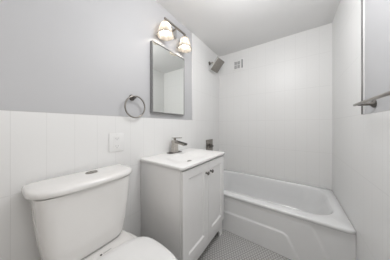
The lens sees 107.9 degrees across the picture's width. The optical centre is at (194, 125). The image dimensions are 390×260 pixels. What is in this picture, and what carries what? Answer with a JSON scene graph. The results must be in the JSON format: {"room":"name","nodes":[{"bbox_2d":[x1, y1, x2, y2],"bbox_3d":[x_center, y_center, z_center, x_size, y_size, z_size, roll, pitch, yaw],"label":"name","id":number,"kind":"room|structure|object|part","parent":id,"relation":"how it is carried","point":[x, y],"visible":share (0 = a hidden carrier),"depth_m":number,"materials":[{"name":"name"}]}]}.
{"room":"bathroom","nodes":[
{"label":"bathroom","id":0,"kind":"room"},
{"bbox_2d":[0,0,218,259],"bbox_3d":[-0.486,-0.025,1.260,0.152,2.270,3.200,0,0,35],"label":"wall","id":1,"kind":"structure","parent":0,"point":[69,69],"depth_m":0.85,"materials":[{"name":"white tile"}]},
{"bbox_2d":[109,133,123,151],"bbox_3d":[-0.560,0.120,1.017,0.009,0.132,0.104,0,0,35],"label":"wall outlet","id":2,"kind":"object","parent":1,"relation":"attached to","point":[116,140],"visible":1,"depth_m":1.01,"materials":[{"name":"white plastic"}]},
{"bbox_2d":[114,136,119,147],"bbox_3d":[-0.558,0.120,1.016,0.002,0.084,0.042,0,0,35],"label":"receptacle","id":3,"kind":"object","parent":2,"relation":"attached to","point":[116,138],"depth_m":1.01,"materials":[{"name":"white plastic"}]},
{"bbox_2d":[124,95,144,117],"bbox_3d":[-0.476,-0.150,1.115,0.053,0.188,0.178,0,0,35],"label":"towel ring","id":4,"kind":"object","parent":1,"relation":"attached to","point":[131,97],"visible":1,"depth_m":1.10,"materials":[{"name":"silver metal"}]},
{"bbox_2d":[150,40,183,114],"bbox_3d":[-0.260,-0.433,1.439,0.034,0.637,0.444,0,0,35],"label":"wall mirror","id":5,"kind":"object","parent":1,"relation":"attached to","point":[166,67],"visible":1,"depth_m":1.38,"materials":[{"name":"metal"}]},
{"bbox_2d":[157,17,191,52],"bbox_3d":[-0.195,-0.918,1.412,0.171,0.203,0.434,0,0,35],"label":"vanity light","id":6,"kind":"object","parent":1,"relation":"attached to","point":[165,32],"visible":1,"depth_m":1.36,"materials":[{"name":"white glass"}]},
{"bbox_3d":[-0.269,-0.877,1.296,0.159,0.120,0.159,0,0,35],"label":"lamp shade","id":7,"kind":"part","parent":6,"relation":"part of","materials":[{"name":"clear glass"}]},
{"bbox_3d":[-0.111,-0.877,1.521,0.159,0.120,0.159,0,0,35],"label":"lamp shade","id":8,"kind":"part","parent":6,"relation":"part of","materials":[{"name":"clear glass"}]},
{"bbox_3d":[-0.033,-0.615,1.782,0.012,1.090,0.014,0,0,35],"label":"edge trim","id":9,"kind":"part","parent":1,"relation":"part of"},
{"bbox_2d":[206,139,212,150],"bbox_3d":[0.235,0.301,2.102,0.060,0.187,0.202,0,0,35],"label":"shower valve","id":10,"kind":"object","parent":1,"relation":"attached to","point":[209,143],"visible":0.9,"depth_m":2.09,"materials":[{"name":"silver metal"}]},
{"bbox_2d":[209,56,223,72],"bbox_3d":[0.321,-0.896,2.120,0.181,0.160,0.205,0,0,35],"label":"shower","id":11,"kind":"object","parent":1,"relation":"attached to","point":[217,64],"visible":1,"depth_m":2.09,"materials":[{"name":"silver metal"}]},
{"bbox_2d":[198,229,290,259],"bbox_3d":[0.115,1.160,0.775,1.692,0.100,3.300,0,0,35],"label":"floor","id":12,"kind":"structure","parent":0,"point":[229,246],"depth_m":1.26,"materials":[{"name":"tile"}]},
{"bbox_2d":[21,164,176,259],"bbox_3d":[-0.374,0.687,0.634,0.728,0.846,0.462,0,0,35],"label":"toilet","id":13,"kind":"object","parent":12,"relation":"on","point":[79,215],"visible":1,"depth_m":0.69,"materials":[{"name":"ceramic"}]},
{"bbox_3d":[-0.579,0.287,0.778,0.226,0.038,0.462,0,0,35],"label":"tank lid","id":14,"kind":"part","parent":13,"relation":"part of","materials":[{"name":"ceramic"}]},
{"bbox_3d":[-0.584,0.485,0.778,0.201,0.354,0.414,0,0,35],"label":"tank","id":15,"kind":"part","parent":13,"relation":"part of","materials":[{"name":"ceramic"}]},
{"bbox_3d":[-0.269,0.651,0.562,0.474,0.025,0.452,0,0,35],"label":"seat lid","id":16,"kind":"part","parent":13,"relation":"part of","materials":[{"name":"white plastic"}]},
{"bbox_2d":[141,155,223,259],"bbox_3d":[-0.064,0.701,1.306,0.483,0.819,0.653,0,0,35],"label":"vanity cabinet","id":17,"kind":"object","parent":12,"relation":"on","point":[183,211],"visible":0.9,"depth_m":1.07,"materials":[{"name":"paint"}]},
{"bbox_2d":[140,148,224,170],"bbox_3d":[-0.074,0.297,1.309,0.465,0.054,0.675,0,0,35],"label":"sink","id":18,"kind":"object","parent":17,"relation":"in","point":[188,158],"visible":0.97,"depth_m":1.24,"materials":[{"name":"white ceramic"}]},
{"bbox_2d":[168,137,186,153],"bbox_3d":[-0.158,0.193,1.389,0.173,0.153,0.160,0,0,35],"label":"faucet","id":19,"kind":"object","parent":18,"relation":"on","point":[174,148],"visible":1,"depth_m":1.39,"materials":[{"name":"silver metal"}]},
{"bbox_3d":[-0.136,0.172,1.374,0.119,0.036,0.052,0,0,35],"label":"spout","id":20,"kind":"part","parent":19,"relation":"part of","materials":[{"name":"silver metal"}]},
{"bbox_2d":[168,152,209,161],"bbox_3d":[-0.041,0.299,1.286,0.244,0.050,0.422,0,0,35],"label":"basin","id":21,"kind":"object","parent":18,"relation":"in","point":[185,156],"depth_m":1.36,"materials":[{"name":"white ceramic"}]},
{"bbox_3d":[0.009,0.626,1.060,0.019,0.647,0.328,0,0,35],"label":"door","id":22,"kind":"part","parent":17,"relation":"part of","materials":[{"name":"paint"}]},
{"bbox_3d":[0.086,0.701,1.200,0.014,0.819,0.653,0,0,35],"label":"frame","id":23,"kind":"part","parent":17,"relation":"part of","materials":[{"name":"paint"}]},
{"bbox_3d":[0.196,0.626,1.325,0.019,0.647,0.314,0,0,35],"label":"door","id":24,"kind":"part","parent":17,"relation":"part of","materials":[{"name":"paint"}]},
{"bbox_2d":[222,169,355,259],"bbox_3d":[0.750,0.914,1.678,1.388,0.389,0.788,0,0,35],"label":"bathtub","id":25,"kind":"object","parent":12,"relation":"on","point":[292,220],"visible":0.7,"depth_m":1.30,"materials":[{"name":"ceramic"}]},
{"bbox_2d":[155,0,339,56],"bbox_3d":[0.115,-1.210,0.775,1.692,0.100,3.300,0,0,35],"label":"ceiling","id":26,"kind":"structure","parent":0,"point":[226,27],"depth_m":1.54,"materials":[{"name":"paint"}]},
{"bbox_2d":[219,23,331,189],"bbox_3d":[1.022,-0.025,2.063,1.412,2.270,0.150,0,0,35],"label":"wall","id":27,"kind":"structure","parent":0,"point":[275,112],"depth_m":1.88,"materials":[{"name":"white tile"}]},
{"bbox_2d":[233,58,243,70],"bbox_3d":[0.672,-0.947,2.203,0.168,0.170,0.022,0,0,35],"label":"air vent","id":28,"kind":"object","parent":27,"relation":"in","point":[238,64],"visible":1,"depth_m":2.20,"materials":[{"name":"white plastic"}]},
{"bbox_2d":[332,0,389,259],"bbox_3d":[0.773,-0.025,0.373,0.153,2.270,3.200,0,0,35],"label":"wall","id":29,"kind":"structure","parent":0,"point":[360,28],"depth_m":0.88,"materials":[{"name":"white tile"}]},
{"bbox_3d":[1.052,-0.615,0.891,0.013,1.090,0.006,0,0,35],"label":"metal edge trim","id":30,"kind":"part","parent":29,"relation":"part of","materials":[{"name":"metal"}]},
{"bbox_2d":[353,91,389,107],"bbox_3d":[0.766,-0.118,0.543,0.079,0.044,0.646,0,0,35],"label":"towel bar","id":31,"kind":"object","parent":29,"relation":"attached to","point":[373,103],"visible":1,"depth_m":0.70,"materials":[{"name":"silver metal"}]},
{"bbox_3d":[0.945,-0.118,0.785,0.066,0.044,0.044,0,0,35],"label":"post","id":32,"kind":"part","parent":31,"relation":"part of","materials":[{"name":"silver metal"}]}
]}

